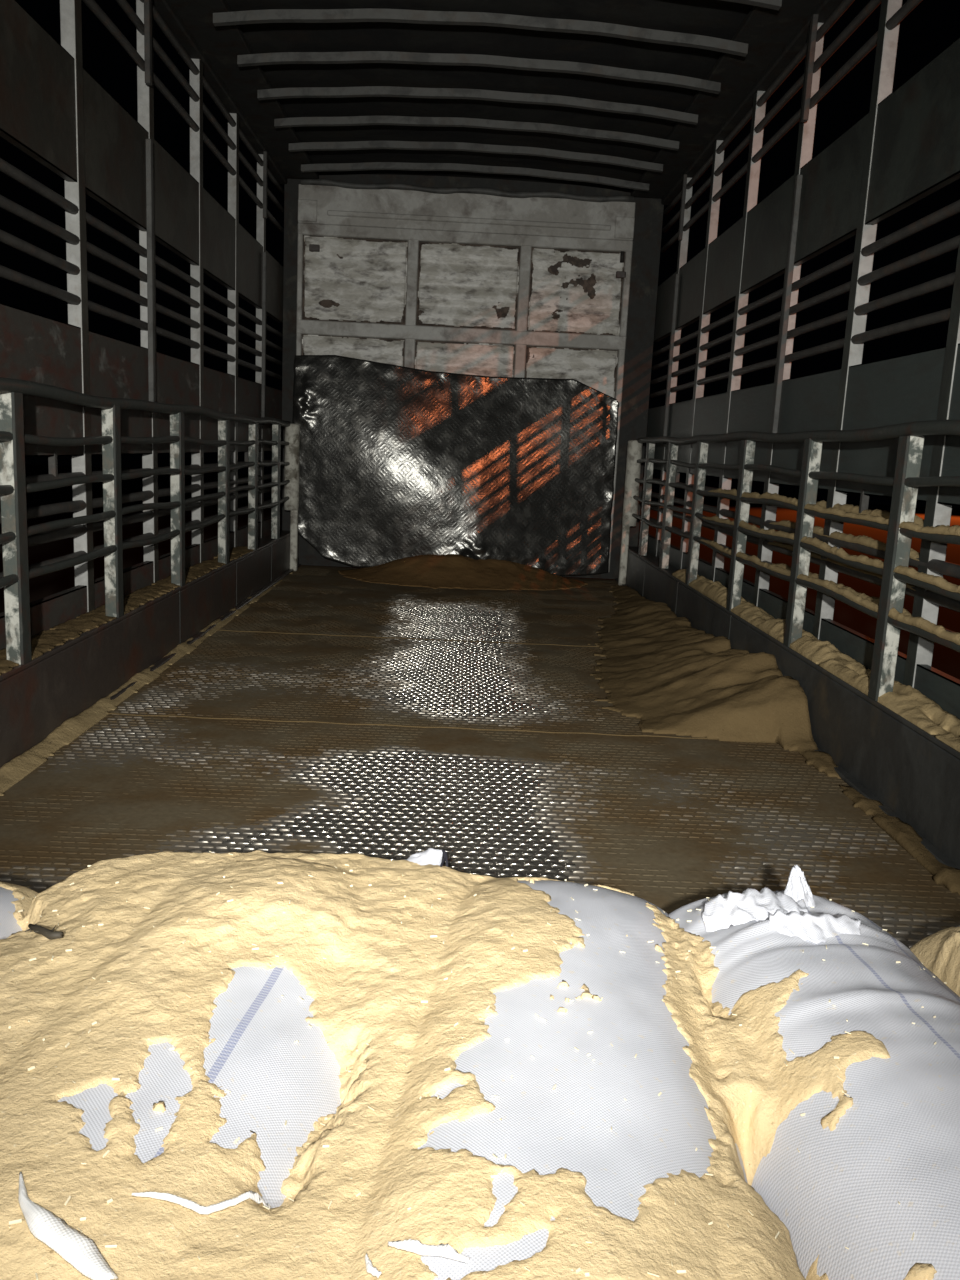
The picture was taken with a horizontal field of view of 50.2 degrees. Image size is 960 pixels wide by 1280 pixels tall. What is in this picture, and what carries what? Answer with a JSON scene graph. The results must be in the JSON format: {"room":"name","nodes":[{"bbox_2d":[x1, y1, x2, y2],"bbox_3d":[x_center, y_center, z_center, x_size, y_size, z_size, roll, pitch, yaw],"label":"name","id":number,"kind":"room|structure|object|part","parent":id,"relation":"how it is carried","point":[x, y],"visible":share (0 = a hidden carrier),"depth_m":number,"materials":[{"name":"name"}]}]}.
{"room":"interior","nodes":[
{"label":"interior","id":0,"kind":"room"},
{"bbox_2d":[0,0,287,649],"bbox_3d":[-1.333,-1.277,3.235,0.080,2.490,8.070,3,11,-1],"label":"wall","id":1,"kind":"structure","parent":0,"point":[52,109],"depth_m":3.93,"materials":[{"name":"metal"}]},
{"bbox_3d":[-1.349,-1.241,3.422,0.046,2.350,0.045,2,11,-1],"label":"post","id":2,"kind":"part","parent":1,"relation":"part of","materials":[{"name":"metal"}]},
{"bbox_3d":[-1.381,-0.106,3.444,0.004,0.110,8.050,2,11,-1],"label":"panel","id":3,"kind":"part","parent":1,"relation":"part of","materials":[{"name":"paint"}]},
{"bbox_3d":[-1.347,-0.809,3.312,0.004,0.422,8.050,2,11,-1],"label":"wall panel","id":4,"kind":"part","parent":1,"relation":"part of","materials":[{"name":"paint"}]},
{"bbox_3d":[-1.361,-1.387,4.193,0.046,2.350,0.045,2,11,-1],"label":"post","id":5,"kind":"part","parent":1,"relation":"part of","materials":[{"name":"metal"}]},
{"bbox_3d":[-1.274,-2.337,3.932,0.021,0.380,0.030,2,11,-1],"label":"splice post","id":6,"kind":"part","parent":1,"relation":"part of","materials":[{"name":"metal"}]},
{"bbox_2d":[0,530,300,776],"bbox_3d":[-1.324,0.109,3.470,0.190,0.342,8.020,3,11,-1],"label":"side panel","id":7,"kind":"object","parent":1,"relation":"attached to","point":[37,696],"depth_m":3.58,"materials":[{"name":"brown paint"}]},
{"bbox_2d":[0,546,252,674],"bbox_3d":[-1.325,-0.160,3.964,0.125,0.029,4.090,3,11,-1],"label":"ridge","id":8,"kind":"object","parent":7,"relation":"on","point":[44,641],"visible":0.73,"depth_m":3.52,"materials":[{"name":"beige sand"}]},
{"bbox_2d":[0,377,299,664],"bbox_3d":[-1.241,-0.386,3.852,0.101,1.023,6.552,3,11,-1],"label":"guard railing","id":9,"kind":"object","parent":7,"relation":"on","point":[14,488],"visible":1,"depth_m":3.51,"materials":[{"name":"metal"}]},
{"bbox_3d":[-1.248,-0.289,2.721,0.039,0.723,0.012,2,11,-1],"label":"post","id":10,"kind":"part","parent":9,"relation":"part of","materials":[{"name":"metal"}]},
{"bbox_3d":[-1.260,-0.433,3.487,0.039,0.723,0.012,2,11,-1],"label":"post","id":11,"kind":"part","parent":9,"relation":"part of","materials":[{"name":"metal"}]},
{"bbox_3d":[-1.262,-0.365,3.819,0.033,0.044,6.481,2,11,-1],"label":"rail","id":12,"kind":"part","parent":9,"relation":"part of","materials":[{"name":"metal"}]},
{"bbox_3d":[-1.256,-0.484,3.797,0.033,0.043,6.481,2,11,-1],"label":"rail","id":13,"kind":"part","parent":9,"relation":"part of","materials":[{"name":"metal"}]},
{"bbox_3d":[-1.250,-0.607,3.774,0.033,0.043,6.480,2,11,-1],"label":"rail","id":14,"kind":"part","parent":9,"relation":"part of","materials":[{"name":"metal"}]},
{"bbox_3d":[-1.244,-0.731,3.751,0.033,0.042,6.480,2,11,-1],"label":"rail","id":15,"kind":"part","parent":9,"relation":"part of","materials":[{"name":"metal"}]},
{"bbox_3d":[-1.238,-0.856,3.727,0.046,0.055,6.481,2,11,-1],"label":"rail","id":16,"kind":"part","parent":9,"relation":"part of","materials":[{"name":"metal"}]},
{"bbox_3d":[-1.273,-0.583,4.283,0.039,0.723,0.012,2,11,-1],"label":"post","id":17,"kind":"part","parent":9,"relation":"part of","materials":[{"name":"metal"}]},
{"bbox_3d":[-1.286,-0.738,5.109,0.039,0.723,0.012,2,11,-1],"label":"post","id":18,"kind":"part","parent":9,"relation":"part of","materials":[{"name":"metal"}]},
{"bbox_3d":[-1.297,-0.873,5.826,0.039,0.723,0.012,2,11,-1],"label":"post","id":19,"kind":"part","parent":9,"relation":"part of","materials":[{"name":"metal"}]},
{"bbox_3d":[-1.308,-1.007,6.533,0.039,0.723,0.012,2,11,-1],"label":"post","id":20,"kind":"part","parent":9,"relation":"part of","materials":[{"name":"metal"}]},
{"bbox_3d":[-1.281,-1.178,6.984,0.101,0.580,0.104,2,11,-1],"label":"post","id":21,"kind":"part","parent":9,"relation":"part of","materials":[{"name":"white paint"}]},
{"bbox_3d":[-1.317,-1.443,4.099,0.021,1.040,0.030,2,11,-1],"label":"splice post","id":22,"kind":"part","parent":1,"relation":"part of","materials":[{"name":"grey metal"}]},
{"bbox_3d":[-1.373,-1.532,4.964,0.046,2.350,0.045,2,11,-1],"label":"post","id":23,"kind":"part","parent":1,"relation":"part of","materials":[{"name":"metal"}]},
{"bbox_3d":[-1.385,-1.677,5.736,0.046,2.350,0.045,2,11,-1],"label":"post","id":24,"kind":"part","parent":1,"relation":"part of","materials":[{"name":"metal"}]},
{"bbox_3d":[-1.397,-1.822,6.507,0.046,2.350,0.045,2,11,-1],"label":"post","id":25,"kind":"part","parent":1,"relation":"part of","materials":[{"name":"metal"}]},
{"bbox_3d":[-1.353,-1.880,6.418,0.021,1.040,0.030,2,11,-1],"label":"splice post","id":26,"kind":"part","parent":1,"relation":"part of","materials":[{"name":"grey metal"}]},
{"bbox_3d":[-1.310,-2.773,6.250,0.021,0.380,0.030,2,11,-1],"label":"splice post","id":27,"kind":"part","parent":1,"relation":"part of","materials":[{"name":"metal"}]},
{"bbox_2d":[281,174,663,578],"bbox_3d":[-0.092,-1.837,7.217,2.600,2.740,0.094,3,11,-1],"label":"wall","id":28,"kind":"structure","parent":0,"point":[459,275],"depth_m":7.11,"materials":[{"name":"grey metal"}]},
{"bbox_3d":[-0.899,-1.800,7.224,0.720,0.650,0.021,2,11,-1],"label":"ribbed panel","id":29,"kind":"part","parent":28,"relation":"part of","materials":[{"name":"paint"}]},
{"bbox_3d":[-0.866,-2.488,7.095,0.720,0.560,0.022,2,11,-1],"label":"ribbed panel","id":30,"kind":"part","parent":28,"relation":"part of","materials":[{"name":"paint"}]},
{"bbox_3d":[-0.117,-1.766,7.243,0.702,0.650,0.021,2,11,-1],"label":"ribbed panel","id":31,"kind":"part","parent":28,"relation":"part of","materials":[{"name":"paint"}]},
{"bbox_3d":[-0.090,-2.926,7.025,2.300,0.250,0.039,2,11,-1],"label":"plate","id":32,"kind":"part","parent":28,"relation":"part of","materials":[{"name":"grey paint"}]},
{"bbox_3d":[-0.083,-2.453,7.113,0.702,0.560,0.023,2,11,-1],"label":"ribbed panel","id":33,"kind":"part","parent":28,"relation":"part of","materials":[{"name":"paint"}]},
{"bbox_3d":[0.634,-1.733,7.260,0.650,0.650,0.022,2,11,-1],"label":"ribbed panel","id":34,"kind":"part","parent":28,"relation":"part of","materials":[{"name":"paint"}]},
{"bbox_3d":[0.667,-2.421,7.131,0.650,0.560,0.022,2,11,-1],"label":"ribbed panel","id":35,"kind":"part","parent":28,"relation":"part of","materials":[{"name":"paint"}]},
{"bbox_2d":[0,565,959,948],"bbox_3d":[-0.097,0.289,3.523,2.340,0.086,8.020,3,11,-1],"label":"floor","id":36,"kind":"structure","parent":0,"point":[335,713],"depth_m":2.87,"materials":[{"name":"metal"}]},
{"bbox_2d":[0,886,22,938],"bbox_3d":[-0.893,0.541,1.177,0.510,0.210,1.160,2,11,-2],"label":"sack","id":37,"kind":"object","parent":36,"relation":"on","point":[8,923],"visible":0.11,"depth_m":1.56,"materials":[{"name":"white plastic"}]},
{"bbox_2d":[0,572,292,795],"bbox_3d":[-1.244,-0.012,4.554,0.072,0.033,4.992,3,11,-1],"label":"strip","id":38,"kind":"object","parent":36,"relation":"on","point":[19,767],"visible":0.78,"depth_m":3.17,"materials":[{"name":"beige sand"}]},
{"bbox_2d":[58,966,340,1207],"bbox_3d":[-0.374,0.555,1.228,0.524,0.213,1.200,4,11,6],"label":"sack","id":39,"kind":"object","parent":36,"relation":"on","point":[272,1080],"visible":0.2,"depth_m":1.14,"materials":[{"name":"white plastic"}]},
{"bbox_2d":[0,850,959,1279],"bbox_3d":[-0.054,0.556,1.200,2.328,0.262,1.454,3,11,-1],"label":"sand","id":40,"kind":"object","parent":39,"relation":"on","point":[357,1002],"depth_m":1.16,"materials":[{"name":"beige sand"}]},
{"bbox_2d":[25,924,62,939],"bbox_3d":[-0.606,0.404,1.417,0.089,0.022,0.023,10,13,34],"label":"twig","id":41,"kind":"object","parent":40,"relation":"on","point":[50,934],"visible":1,"depth_m":1.40,"materials":[{"name":"wood"}]},
{"bbox_3d":[-0.367,0.504,0.879,0.161,0.023,0.032,11,13,36],"label":"plastic strip","id":42,"kind":"part","parent":40,"relation":"part of","materials":[{"name":"white plastic"}]},
{"bbox_3d":[-0.248,0.531,0.949,0.139,0.056,0.031,-1,11,-21],"label":"plastic strip","id":43,"kind":"part","parent":40,"relation":"part of","materials":[{"name":"white plastic"}]},
{"bbox_3d":[-0.093,0.532,0.870,0.008,0.010,0.030,-4,12,-32],"label":"plastic strip","id":44,"kind":"part","parent":40,"relation":"part of","materials":[{"name":"white plastic"}]},
{"bbox_3d":[-0.044,0.520,0.875,0.075,0.019,0.010,6,11,17],"label":"plastic strip","id":45,"kind":"part","parent":40,"relation":"part of","materials":[{"name":"white plastic"}]},
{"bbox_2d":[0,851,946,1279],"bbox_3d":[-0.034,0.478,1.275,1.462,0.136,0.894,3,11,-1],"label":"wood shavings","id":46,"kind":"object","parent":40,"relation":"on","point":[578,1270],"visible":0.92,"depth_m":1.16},
{"bbox_2d":[292,355,618,575],"bbox_3d":[-0.158,-1.167,7.069,2.266,1.467,0.255,2,11,-6],"label":"sheet","id":47,"kind":"object","parent":36,"relation":"on","point":[397,462],"visible":0.96,"depth_m":7.08,"materials":[{"name":"silver metal"}]},
{"bbox_2d":[339,554,587,590],"bbox_3d":[-0.115,-0.470,6.883,1.750,0.181,0.672,3,11,-1],"label":"mound","id":48,"kind":"object","parent":36,"relation":"on","point":[450,571],"visible":1,"depth_m":6.90,"materials":[{"name":"brown sand"}]},
{"bbox_2d":[406,848,747,1279],"bbox_3d":[0.059,0.569,1.220,0.515,0.228,1.200,4,11,6],"label":"sack","id":49,"kind":"object","parent":36,"relation":"on","point":[543,1129],"visible":0.48,"depth_m":1.13,"materials":[{"name":"white plastic"}]},
{"bbox_2d":[588,585,959,894],"bbox_3d":[0.734,-0.023,4.614,0.636,0.220,4.942,3,11,-1],"label":"drift","id":50,"kind":"object","parent":36,"relation":"on","point":[666,673],"visible":1,"depth_m":3.66,"materials":[{"name":"beige sand"}]},
{"bbox_2d":[668,864,959,1279],"bbox_3d":[0.522,0.570,1.189,0.430,0.282,1.200,1,11,-7],"label":"sack","id":51,"kind":"object","parent":36,"relation":"on","point":[898,1139],"visible":0.81,"depth_m":1.14,"materials":[{"name":"white plastic"}]},
{"bbox_2d":[169,0,820,197],"bbox_3d":[0.030,-2.356,3.058,2.680,0.138,8.080,3,11,-1],"label":"ceiling","id":52,"kind":"structure","parent":0,"point":[623,95],"depth_m":5.05,"materials":[{"name":"grey paint"}]},
{"bbox_3d":[-1.148,-2.396,3.001,0.240,0.030,8.020,2,11,-1],"label":"plate","id":53,"kind":"part","parent":52,"relation":"part of","materials":[{"name":"black metal"}]},
{"bbox_3d":[1.209,-2.293,3.058,0.240,0.030,8.020,2,11,-1],"label":"plate","id":54,"kind":"part","parent":52,"relation":"part of","materials":[{"name":"black metal"}]},
{"bbox_2d":[638,0,959,718],"bbox_3d":[1.284,-1.163,3.297,0.080,2.490,8.070,3,11,-1],"label":"wall","id":55,"kind":"structure","parent":0,"point":[905,149],"depth_m":3.73,"materials":[{"name":"metal"}]},
{"bbox_3d":[1.205,-1.768,6.479,0.021,1.040,0.030,2,11,-1],"label":"splice post","id":56,"kind":"part","parent":55,"relation":"part of","materials":[{"name":"grey metal"}]},
{"bbox_3d":[1.240,-1.707,6.570,0.046,2.350,0.045,2,11,-1],"label":"post","id":57,"kind":"part","parent":55,"relation":"part of","materials":[{"name":"metal"}]},
{"bbox_3d":[1.248,-2.662,6.311,0.021,0.380,0.030,2,11,-1],"label":"splice post","id":58,"kind":"part","parent":55,"relation":"part of","materials":[{"name":"metal"}]},
{"bbox_3d":[1.252,-1.562,5.798,0.046,2.350,0.045,2,11,-1],"label":"post","id":59,"kind":"part","parent":55,"relation":"part of","materials":[{"name":"metal"}]},
{"bbox_3d":[1.264,-1.417,5.027,0.046,2.350,0.045,2,11,-1],"label":"post","id":60,"kind":"part","parent":55,"relation":"part of","materials":[{"name":"metal"}]},
{"bbox_3d":[1.241,-1.331,4.160,0.021,1.040,0.030,2,11,-1],"label":"splice post","id":61,"kind":"part","parent":55,"relation":"part of","materials":[{"name":"grey metal"}]},
{"bbox_2d":[615,546,959,868],"bbox_3d":[1.143,0.217,3.529,0.190,0.342,8.020,3,11,-1],"label":"side panel","id":62,"kind":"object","parent":55,"relation":"attached to","point":[879,753],"depth_m":2.93,"materials":[{"name":"grey paint"}]},
{"bbox_2d":[618,420,959,701],"bbox_3d":[1.086,-0.284,3.908,0.101,1.022,6.552,3,11,-1],"label":"guard railing","id":63,"kind":"object","parent":62,"relation":"on","point":[906,481],"visible":0.94,"depth_m":3.54,"materials":[{"name":"metal"}]},
{"bbox_3d":[1.046,-1.076,7.039,0.101,0.580,0.104,2,11,-1],"label":"post","id":64,"kind":"part","parent":63,"relation":"part of","materials":[{"name":"grey metal"}]},
{"bbox_3d":[1.078,-0.902,6.590,0.039,0.723,0.012,2,11,-1],"label":"post","id":65,"kind":"part","parent":63,"relation":"part of","materials":[{"name":"metal"}]},
{"bbox_3d":[1.089,-0.769,5.883,0.039,0.723,0.012,2,11,-1],"label":"post","id":66,"kind":"part","parent":63,"relation":"part of","materials":[{"name":"metal"}]},
{"bbox_3d":[1.101,-0.634,5.165,0.039,0.723,0.012,2,11,-1],"label":"post","id":67,"kind":"part","parent":63,"relation":"part of","materials":[{"name":"metal"}]},
{"bbox_3d":[1.113,-0.479,4.340,0.039,0.723,0.012,2,11,-1],"label":"post","id":68,"kind":"part","parent":63,"relation":"part of","materials":[{"name":"metal"}]},
{"bbox_3d":[1.105,-0.261,3.876,0.033,0.043,6.480,2,11,-1],"label":"rail","id":69,"kind":"part","parent":63,"relation":"part of","materials":[{"name":"metal"}]},
{"bbox_3d":[1.111,-0.381,3.853,0.033,0.043,6.481,2,11,-1],"label":"rail","id":70,"kind":"part","parent":63,"relation":"part of","materials":[{"name":"metal"}]},
{"bbox_3d":[1.117,-0.504,3.830,0.033,0.043,6.481,2,11,-1],"label":"rail","id":71,"kind":"part","parent":63,"relation":"part of","materials":[{"name":"metal"}]},
{"bbox_3d":[1.129,-0.752,3.784,0.046,0.055,6.481,2,11,-1],"label":"rail","id":72,"kind":"part","parent":63,"relation":"part of","materials":[{"name":"metal"}]},
{"bbox_3d":[1.123,-0.627,3.807,0.033,0.043,6.481,2,11,-1],"label":"rail","id":73,"kind":"part","parent":63,"relation":"part of","materials":[{"name":"metal"}]},
{"bbox_3d":[1.126,-0.329,3.544,0.039,0.723,0.012,2,11,-1],"label":"post","id":74,"kind":"part","parent":63,"relation":"part of","materials":[{"name":"metal"}]},
{"bbox_2d":[700,539,959,644],"bbox_3d":[1.112,-0.225,3.588,0.026,0.045,2.900,3,11,-1],"label":"crust","id":75,"kind":"object","parent":63,"relation":"on","point":[940,631],"visible":0.95,"depth_m":3.02,"materials":[{"name":"beige sand"}]},
{"bbox_2d":[702,516,959,592],"bbox_3d":[1.118,-0.347,3.565,0.026,0.044,2.900,3,11,-1],"label":"crust","id":76,"kind":"object","parent":63,"relation":"on","point":[940,582],"visible":0.93,"depth_m":3.08,"materials":[{"name":"beige sand"}]},
{"bbox_2d":[708,488,959,535],"bbox_3d":[1.123,-0.469,3.542,0.026,0.049,2.900,3,11,-1],"label":"crust","id":77,"kind":"object","parent":63,"relation":"on","point":[942,529],"visible":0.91,"depth_m":3.12,"materials":[{"name":"beige sand"}]},
{"bbox_3d":[1.138,-0.184,2.778,0.039,0.723,0.012,2,11,-1],"label":"post","id":78,"kind":"part","parent":63,"relation":"part of","materials":[{"name":"metal"}]},
{"bbox_2d":[672,569,959,751],"bbox_3d":[1.149,-0.039,3.822,0.125,0.076,3.690,3,11,-1],"label":"sand","id":79,"kind":"object","parent":62,"relation":"on","point":[906,701],"visible":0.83,"depth_m":3.19,"materials":[{"name":"beige sand"}]},
{"bbox_3d":[1.276,-1.271,4.256,0.046,2.350,0.045,2,11,-1],"label":"post","id":80,"kind":"part","parent":55,"relation":"part of","materials":[{"name":"metal"}]},
{"bbox_3d":[1.220,0.007,3.506,0.004,0.110,8.050,2,11,-1],"label":"panel","id":81,"kind":"part","parent":55,"relation":"part of","materials":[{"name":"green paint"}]},
{"bbox_3d":[1.254,-0.696,3.374,0.004,0.422,8.050,2,11,-1],"label":"wall panel","id":82,"kind":"part","parent":55,"relation":"part of","materials":[{"name":"green paint"}]},
{"bbox_3d":[1.284,-2.225,3.992,0.021,0.380,0.030,2,11,-1],"label":"splice post","id":83,"kind":"part","parent":55,"relation":"part of","materials":[{"name":"metal"}]},
{"bbox_2d":[768,563,911,615],"bbox_3d":[1.237,-0.201,3.625,0.038,0.036,1.440,3,11,-1],"label":"crust","id":84,"kind":"object","parent":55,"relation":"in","point":[874,599],"visible":0.4,"depth_m":3.43,"materials":[{"name":"beige sand"}]},
{"bbox_2d":[768,542,915,590],"bbox_3d":[1.241,-0.288,3.608,0.038,0.035,1.440,3,11,-1],"label":"crust","id":85,"kind":"object","parent":55,"relation":"in","point":[783,545],"visible":0.29,"depth_m":3.56,"materials":[{"name":"beige sand"}]},
{"bbox_2d":[769,520,919,560],"bbox_3d":[1.245,-0.372,3.593,0.038,0.035,1.440,3,11,-1],"label":"crust","id":86,"kind":"object","parent":55,"relation":"in","point":[867,541],"visible":0.67,"depth_m":3.40,"materials":[{"name":"beige sand"}]},
{"bbox_3d":[1.288,-1.126,3.485,0.046,2.350,0.045,2,11,-1],"label":"post","id":87,"kind":"part","parent":55,"relation":"part of","materials":[{"name":"metal"}]},
{"bbox_2d":[816,500,923,525],"bbox_3d":[1.253,-0.427,3.379,0.038,0.032,1.040,3,11,-1],"label":"crust","id":88,"kind":"object","parent":55,"relation":"in","point":[848,508],"visible":0.46,"depth_m":3.31,"materials":[{"name":"beige sand"}]},
{"bbox_3d":[1.300,-0.981,2.713,0.046,2.350,0.045,2,11,-1],"label":"post","id":89,"kind":"part","parent":55,"relation":"part of","materials":[{"name":"metal"}]},
{"label":"outside","id":90,"kind":"structure","parent":0,"visible":0},
{"bbox_2d":[0,464,959,679],"bbox_3d":[-0.102,2.109,0.396,120.000,0.072,120.000,3,11,-1],"label":"ground","id":91,"kind":"structure","parent":90,"point":[946,660],"depth_m":22.30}
]}

